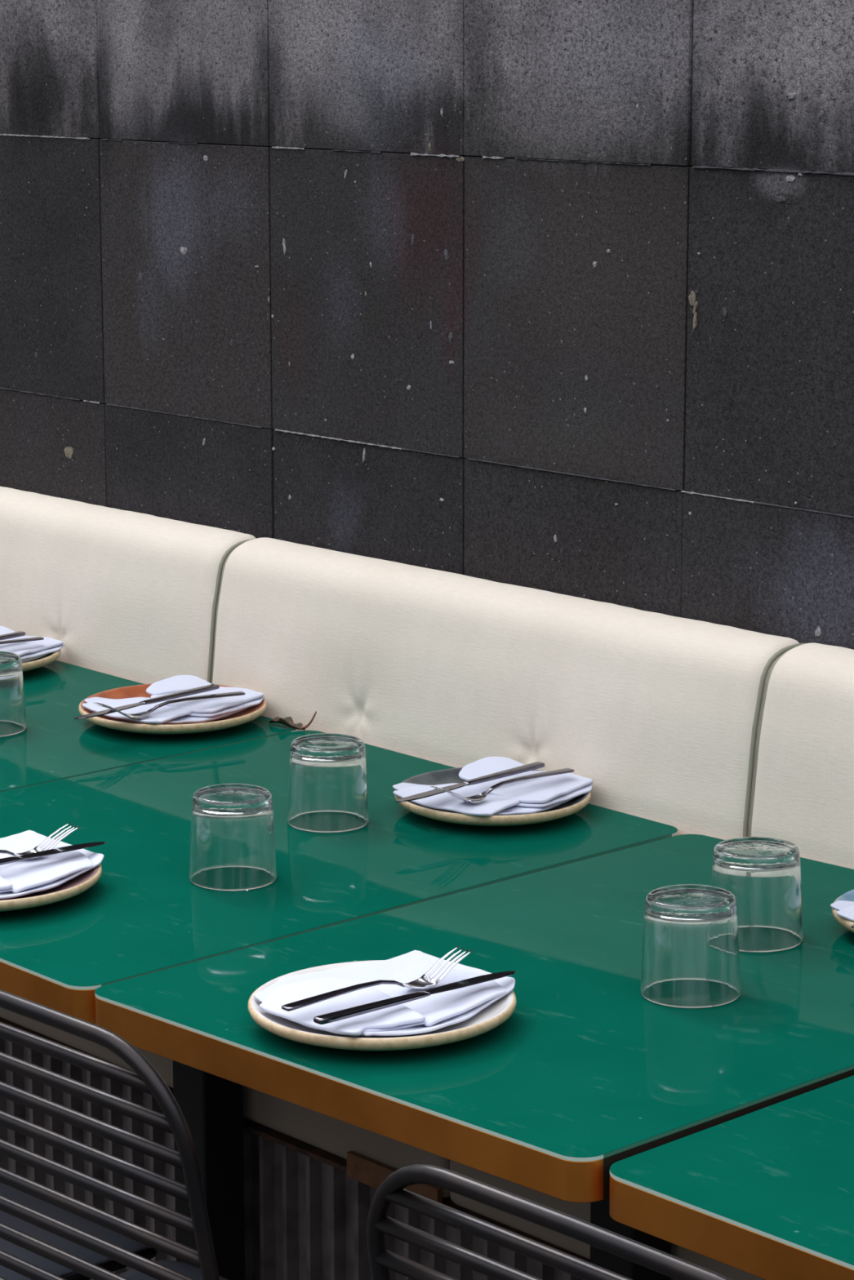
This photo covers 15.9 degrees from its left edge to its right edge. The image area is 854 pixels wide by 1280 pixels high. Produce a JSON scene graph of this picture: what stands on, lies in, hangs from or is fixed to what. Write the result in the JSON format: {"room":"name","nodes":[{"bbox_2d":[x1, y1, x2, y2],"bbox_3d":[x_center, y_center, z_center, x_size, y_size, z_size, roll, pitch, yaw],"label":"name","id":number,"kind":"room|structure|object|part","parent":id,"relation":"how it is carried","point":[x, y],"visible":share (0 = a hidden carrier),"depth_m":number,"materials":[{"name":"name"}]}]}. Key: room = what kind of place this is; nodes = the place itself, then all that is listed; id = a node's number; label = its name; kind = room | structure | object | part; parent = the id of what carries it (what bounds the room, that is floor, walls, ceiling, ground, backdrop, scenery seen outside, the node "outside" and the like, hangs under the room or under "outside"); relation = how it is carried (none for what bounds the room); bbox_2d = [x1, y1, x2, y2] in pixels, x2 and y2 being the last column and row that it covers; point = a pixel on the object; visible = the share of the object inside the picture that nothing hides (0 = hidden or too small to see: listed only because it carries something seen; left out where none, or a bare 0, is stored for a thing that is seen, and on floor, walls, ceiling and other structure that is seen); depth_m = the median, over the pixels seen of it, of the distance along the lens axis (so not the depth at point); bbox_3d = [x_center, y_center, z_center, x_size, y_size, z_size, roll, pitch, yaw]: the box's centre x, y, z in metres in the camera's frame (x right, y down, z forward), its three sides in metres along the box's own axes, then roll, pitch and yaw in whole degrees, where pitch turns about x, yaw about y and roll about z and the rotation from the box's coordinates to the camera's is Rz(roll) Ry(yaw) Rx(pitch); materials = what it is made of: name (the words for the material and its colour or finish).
{"room":"restaurant dining area","nodes":[
{"label":"restaurant dining area","id":0,"kind":"room"},
{"bbox_2d":[0,0,853,649],"bbox_3d":[0.091,-0.478,4.078,0.122,2.735,5.600,-10,15,-41],"label":"wall","id":1,"kind":"structure","parent":0,"point":[557,296],"depth_m":4.05,"materials":[{"name":"stone"}]},
{"bbox_3d":[-2.875,1.595,0.983,9.150,0.100,16.000,-10,15,-41],"label":"floor","id":2,"kind":"structure","parent":0,"visible":0},
{"bbox_2d":[0,989,228,1279],"bbox_3d":[-0.249,0.700,3.047,0.495,0.821,0.418,11,16,44],"label":"metal chair","id":3,"kind":"object","parent":2,"relation":"on","point":[145,1078],"visible":1,"depth_m":2.79,"materials":[{"name":"metal"}]},
{"bbox_3d":[-0.223,0.734,3.081,0.456,0.028,0.342,11,16,44],"label":"seat","id":4,"kind":"part","parent":3,"relation":"part of","materials":[{"name":"grey metal"}]},
{"bbox_2d":[0,660,297,791],"bbox_3d":[-0.738,0.498,4.233,0.910,0.760,0.701,-10,15,-41],"label":"table","id":5,"kind":"object","parent":2,"relation":"on","point":[54,745],"visible":0.27,"depth_m":4.14,"materials":[{"name":"green laminate"}]},
{"bbox_2d":[0,650,26,737],"bbox_3d":[-0.600,0.073,4.183,0.099,0.102,0.099,-5,13,-22],"label":"water glass","id":6,"kind":"object","parent":5,"relation":"on","point":[13,722],"visible":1,"depth_m":4.15,"materials":[{"name":"clear glass"}]},
{"bbox_2d":[22,649,61,671],"bbox_3d":[-0.671,0.029,4.570,0.244,0.028,0.244,-11,16,-41],"label":"plate","id":7,"kind":"object","parent":5,"relation":"on","point":[46,660],"visible":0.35,"depth_m":4.51,"materials":[{"name":"ceramic"}]},
{"bbox_2d":[0,626,65,663],"bbox_3d":[-0.669,0.015,4.567,0.234,0.028,0.192,-9,15,-38],"label":"napkin","id":8,"kind":"object","parent":7,"relation":"on","point":[30,651],"visible":0.72,"depth_m":4.55,"materials":[{"name":"grey fabric"}]},
{"bbox_2d":[0,631,25,640],"bbox_3d":[-0.694,0.009,4.496,0.246,0.011,0.018,-11,16,-43],"label":"table knife","id":9,"kind":"object","parent":8,"relation":"on","point":[20,633],"visible":1,"depth_m":4.56,"materials":[{"name":"metal"}]},
{"bbox_2d":[0,636,44,644],"bbox_3d":[-0.661,0.010,4.490,0.222,0.028,0.026,-10,16,-36],"label":"fork","id":10,"kind":"object","parent":8,"relation":"on","point":[35,638],"visible":1,"depth_m":4.53,"materials":[{"name":"silver metal"}]},
{"bbox_2d":[78,684,266,733],"bbox_3d":[-0.352,0.101,4.232,0.260,0.028,0.260,-11,16,-41],"label":"plate","id":11,"kind":"object","parent":5,"relation":"on","point":[252,713],"visible":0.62,"depth_m":4.15,"materials":[{"name":"ceramic"}]},
{"bbox_2d":[81,675,265,724],"bbox_3d":[-0.350,0.087,4.229,0.234,0.028,0.192,-9,15,-38],"label":"napkin","id":12,"kind":"object","parent":11,"relation":"on","point":[202,710],"visible":0.83,"depth_m":4.20,"materials":[{"name":"grey fabric"}]},
{"bbox_2d":[74,684,219,719],"bbox_3d":[-0.379,0.083,4.147,0.246,0.012,0.018,-11,16,-43],"label":"table knife","id":13,"kind":"object","parent":12,"relation":"on","point":[212,686],"visible":1,"depth_m":4.16,"materials":[{"name":"metal"}]},
{"bbox_3d":[-0.426,0.096,4.103,0.114,0.002,0.018,-13,18,-42],"label":"blade","id":14,"kind":"part","parent":13,"relation":"part of","materials":[{"name":"silver metal"}]},
{"bbox_3d":[-0.339,0.075,4.185,0.134,0.006,0.013,-13,18,-42],"label":"handle","id":15,"kind":"part","parent":13,"relation":"part of","materials":[{"name":"metal"}]},
{"bbox_2d":[93,691,244,719],"bbox_3d":[-0.347,0.084,4.144,0.222,0.028,0.026,-8,15,-30],"label":"fork","id":16,"kind":"object","parent":12,"relation":"on","point":[140,715],"visible":1,"depth_m":4.14,"materials":[{"name":"silver metal"}]},
{"bbox_3d":[-0.313,0.083,4.164,0.142,0.013,0.014,-9,15,-30],"label":"handle","id":17,"kind":"part","parent":16,"relation":"part of","materials":[{"name":"metal"}]},
{"bbox_2d":[269,711,316,729],"bbox_3d":[-0.185,0.107,4.194,0.022,0.030,0.084,-10,15,-41],"label":"fallen leaf","id":18,"kind":"object","parent":5,"relation":"on","point":[288,721],"visible":1,"depth_m":4.20,"materials":[{"name":"brown plant"}]},
{"bbox_3d":[-0.193,0.113,4.204,0.022,0.015,0.062,-10,15,-41],"label":"blade","id":19,"kind":"part","parent":18,"relation":"part of","materials":[{"name":"brown plant"}]},
{"bbox_3d":[-0.161,0.110,4.178,0.028,0.029,0.004,8,14,36],"label":"stem","id":20,"kind":"part","parent":18,"relation":"part of","materials":[{"name":"brown plant"}]},
{"bbox_2d":[0,1017,590,1279],"bbox_3d":[-0.080,0.726,4.008,0.530,0.402,3.115,-10,15,-41],"label":"bench base","id":21,"kind":"object","parent":2,"relation":"on","point":[307,1206],"visible":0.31,"depth_m":3.76,"materials":[{"name":"metal"}]},
{"bbox_2d":[0,1007,134,1071],"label":"seat cushion","id":22,"kind":"object","parent":21,"relation":"on","point":[92,1048],"depth_m":4.02,"materials":[{"name":"brown fabric"}]},
{"bbox_2d":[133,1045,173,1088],"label":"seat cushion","id":23,"kind":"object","parent":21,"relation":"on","point":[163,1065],"depth_m":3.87,"materials":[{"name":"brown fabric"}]},
{"bbox_2d":[242,1085,449,1197],"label":"seat cushion","id":24,"kind":"object","parent":21,"relation":"on","point":[337,1137],"depth_m":3.64,"materials":[{"name":"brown fabric"}]},
{"bbox_2d":[211,537,805,839],"bbox_3d":[0.063,0.172,4.049,0.132,0.491,1.026,-10,15,-41],"label":"backrest cushion","id":25,"kind":"object","parent":24,"relation":"on","point":[662,713],"visible":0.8,"depth_m":3.94,"materials":[{"name":"beige fabric"}]},
{"bbox_2d":[449,1160,590,1259],"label":"seat cushion","id":26,"kind":"object","parent":21,"relation":"on","point":[580,1211],"depth_m":3.39,"materials":[{"name":"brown fabric"}]},
{"bbox_2d":[670,1243,764,1279],"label":"seat cushion","id":27,"kind":"object","parent":21,"relation":"on","point":[731,1273],"depth_m":3.19,"materials":[{"name":"brown fabric"}]},
{"bbox_2d":[749,642,853,869],"bbox_3d":[0.758,0.323,3.305,0.133,0.491,1.026,-10,15,-41],"label":"backrest cushion","id":28,"kind":"object","parent":27,"relation":"on","point":[803,788],"visible":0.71,"depth_m":3.57,"materials":[{"name":"beige fabric"}]},
{"bbox_3d":[-0.820,0.349,4.686,0.415,0.108,1.026,-10,15,-41],"label":"seat cushion","id":29,"kind":"object","parent":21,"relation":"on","visible":0},
{"bbox_2d":[0,486,257,684],"bbox_3d":[-0.633,0.021,4.794,0.132,0.491,1.026,-10,15,-41],"label":"backrest cushion","id":30,"kind":"object","parent":29,"relation":"on","point":[130,595],"visible":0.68,"depth_m":4.55,"materials":[{"name":"beige fabric"}]},
{"bbox_2d":[0,730,677,1279],"bbox_3d":[-0.257,0.604,3.725,0.914,0.755,0.707,-10,15,-41],"label":"table","id":31,"kind":"object","parent":2,"relation":"on","point":[144,914],"visible":0.59,"depth_m":3.61,"materials":[{"name":"green laminate"}]},
{"bbox_2d":[0,863,102,911],"bbox_3d":[-0.495,0.270,3.426,0.260,0.028,0.260,-11,16,-42],"label":"plate","id":32,"kind":"object","parent":31,"relation":"on","point":[73,887],"visible":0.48,"depth_m":3.35,"materials":[{"name":"ceramic"}]},
{"bbox_2d":[0,830,104,899],"bbox_3d":[-0.495,0.257,3.435,0.236,0.023,0.220,-11,16,-43],"label":"napkin","id":33,"kind":"object","parent":32,"relation":"on","point":[24,877],"visible":0.91,"depth_m":3.42,"materials":[{"name":"grey fabric"}]},
{"bbox_2d":[0,822,79,858],"bbox_3d":[-0.490,0.238,3.420,0.222,0.028,0.026,-9,15,-36],"label":"fork","id":34,"kind":"object","parent":33,"relation":"on","point":[37,849],"visible":0.9,"depth_m":3.47,"materials":[{"name":"silver metal"}]},
{"bbox_3d":[-0.521,0.246,3.397,0.142,0.013,0.014,-9,15,-36],"label":"handle","id":35,"kind":"part","parent":34,"relation":"part of","materials":[{"name":"metal"}]},
{"bbox_2d":[0,841,106,865],"bbox_3d":[-0.463,0.245,3.404,0.246,0.006,0.018,-9,15,-38],"label":"table knife","id":36,"kind":"object","parent":33,"relation":"on","point":[64,849],"visible":1,"depth_m":3.43,"materials":[{"name":"metal"}]},
{"bbox_3d":[-0.506,0.252,3.368,0.134,0.006,0.013,-9,15,-38],"label":"handle","id":37,"kind":"part","parent":36,"relation":"part of","materials":[{"name":"metal"}]},
{"bbox_3d":[-0.412,0.237,3.444,0.114,0.002,0.018,-9,15,-38],"label":"blade","id":38,"kind":"part","parent":36,"relation":"part of","materials":[{"name":"silver metal"}]},
{"bbox_2d":[189,783,276,891],"bbox_3d":[-0.221,0.223,3.475,0.099,0.102,0.099,-7,14,-32],"label":"water glass","id":39,"kind":"object","parent":31,"relation":"on","point":[233,836],"visible":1,"depth_m":3.44,"materials":[{"name":"clear glass"}]},
{"bbox_2d":[287,733,368,832],"bbox_3d":[-0.121,0.173,3.716,0.099,0.102,0.099,4,12,16],"label":"water glass","id":40,"kind":"object","parent":31,"relation":"on","point":[327,782],"visible":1,"depth_m":3.68,"materials":[{"name":"clear glass"}]},
{"bbox_2d":[394,767,591,826],"bbox_3d":[0.081,0.199,3.776,0.243,0.028,0.243,-11,16,-42],"label":"plate","id":41,"kind":"object","parent":31,"relation":"on","point":[451,775],"visible":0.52,"depth_m":3.69,"materials":[{"name":"ceramic"}]},
{"bbox_2d":[392,756,593,816],"bbox_3d":[0.083,0.186,3.773,0.234,0.028,0.192,-9,15,-39],"label":"napkin","id":42,"kind":"object","parent":41,"relation":"on","point":[535,795],"visible":0.89,"depth_m":3.74,"materials":[{"name":"grey fabric"}]},
{"bbox_2d":[395,761,544,802],"bbox_3d":[0.054,0.175,3.732,0.246,0.007,0.018,-13,17,-42],"label":"table knife","id":43,"kind":"object","parent":42,"relation":"on","point":[537,765],"visible":0.98,"depth_m":3.74,"materials":[{"name":"metal"}]},
{"bbox_3d":[0.006,0.184,3.688,0.114,0.002,0.018,-12,17,-42],"label":"blade","id":44,"kind":"part","parent":43,"relation":"part of","materials":[{"name":"silver metal"}]},
{"bbox_3d":[0.095,0.166,3.769,0.134,0.006,0.013,-12,17,-42],"label":"handle","id":45,"kind":"part","parent":43,"relation":"part of","materials":[{"name":"metal"}]},
{"bbox_2d":[429,768,573,803],"bbox_3d":[0.095,0.174,3.723,0.222,0.028,0.026,-10,16,-39],"label":"fork","id":46,"kind":"object","parent":42,"relation":"on","point":[480,797],"visible":1,"depth_m":3.72,"materials":[{"name":"silver metal"}]},
{"bbox_3d":[0.126,0.172,3.748,0.142,0.013,0.014,-11,16,-39],"label":"handle","id":47,"kind":"part","parent":46,"relation":"part of","materials":[{"name":"metal"}]},
{"bbox_2d":[94,834,853,1279],"bbox_3d":[0.225,0.703,3.214,0.916,0.763,0.709,-10,15,-41],"label":"table","id":48,"kind":"object","parent":2,"relation":"on","point":[586,1074],"visible":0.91,"depth_m":2.95,"materials":[{"name":"green laminate"},{"name":"black steel"},{"name":"brass"}]},
{"bbox_2d":[248,960,516,1050],"bbox_3d":[-0.043,0.360,2.960,0.260,0.028,0.260,-10,14,-42],"label":"plate","id":49,"kind":"object","parent":48,"relation":"on","point":[487,1019],"visible":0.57,"depth_m":2.88,"materials":[{"name":"ceramic"}]},
{"bbox_2d":[253,950,515,1035],"bbox_3d":[-0.043,0.347,2.968,0.236,0.025,0.220,-11,16,-44],"label":"napkin","id":50,"kind":"object","parent":49,"relation":"on","point":[435,1011],"visible":0.87,"depth_m":2.95,"materials":[{"name":"grey fabric"}]},
{"bbox_2d":[281,945,472,1011],"bbox_3d":[-0.048,0.330,2.938,0.222,0.028,0.026,-9,13,-38],"label":"fork","id":51,"kind":"object","parent":50,"relation":"on","point":[425,981],"visible":1,"depth_m":2.96,"materials":[{"name":"metal"}]},
{"bbox_3d":[-0.079,0.339,2.914,0.142,0.013,0.014,-9,13,-38],"label":"handle","id":52,"kind":"part","parent":51,"relation":"part of","materials":[{"name":"metal"}]},
{"bbox_2d":[313,970,515,1024],"bbox_3d":[-0.009,0.339,2.911,0.246,0.006,0.018,-9,13,-39],"label":"table knife","id":53,"kind":"object","parent":50,"relation":"on","point":[347,1013],"visible":1,"depth_m":2.89,"materials":[{"name":"metal"}]},
{"bbox_3d":[-0.051,0.346,2.875,0.134,0.006,0.013,-9,13,-39],"label":"handle","id":54,"kind":"part","parent":53,"relation":"part of","materials":[{"name":"metal"}]},
{"bbox_3d":[0.041,0.331,2.953,0.114,0.002,0.018,-9,13,-39],"label":"blade","id":55,"kind":"part","parent":53,"relation":"part of","materials":[{"name":"metal"}]},
{"bbox_2d":[640,884,740,1008],"bbox_3d":[0.262,0.303,3.038,0.099,0.102,0.099,-10,14,-42],"label":"water glass","id":56,"kind":"object","parent":48,"relation":"on","point":[691,954],"visible":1,"depth_m":3.00,"materials":[{"name":"clear glass"}]},
{"bbox_2d":[711,836,802,952],"bbox_3d":[0.347,0.267,3.224,0.099,0.102,0.099,0,11,7],"label":"water glass","id":57,"kind":"object","parent":48,"relation":"on","point":[762,874],"visible":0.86,"depth_m":3.18,"materials":[{"name":"clear glass"}]},
{"bbox_2d":[831,888,853,933],"bbox_3d":[0.553,0.298,3.248,0.244,0.028,0.244,-10,14,-42],"label":"plate","id":58,"kind":"object","parent":48,"relation":"on","point":[849,895],"visible":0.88,"depth_m":3.24,"materials":[{"name":"ceramic"}]},
{"bbox_2d":[830,900,853,921],"bbox_3d":[0.553,0.285,3.245,0.230,0.027,0.195,-10,14,-42],"label":"napkin","id":59,"kind":"object","parent":58,"relation":"on","point":[845,909],"visible":1,"depth_m":3.23,"materials":[{"name":"grey fabric"}]},
{"bbox_2d":[366,1164,731,1279],"bbox_3d":[0.257,0.809,2.508,0.418,0.821,0.495,-11,16,-42],"label":"metal chair","id":60,"kind":"object","parent":2,"relation":"on","point":[392,1189],"visible":1,"depth_m":2.37,"materials":[{"name":"metal"}]},
{"bbox_2d":[608,1075,853,1279],"bbox_3d":[0.715,0.806,2.714,0.913,0.760,0.705,-10,15,-41],"label":"table","id":61,"kind":"object","parent":2,"relation":"on","point":[767,1193],"visible":1,"depth_m":2.55,"materials":[{"name":"green laminate"},{"name":"black steel"},{"name":"brass"}]}
]}

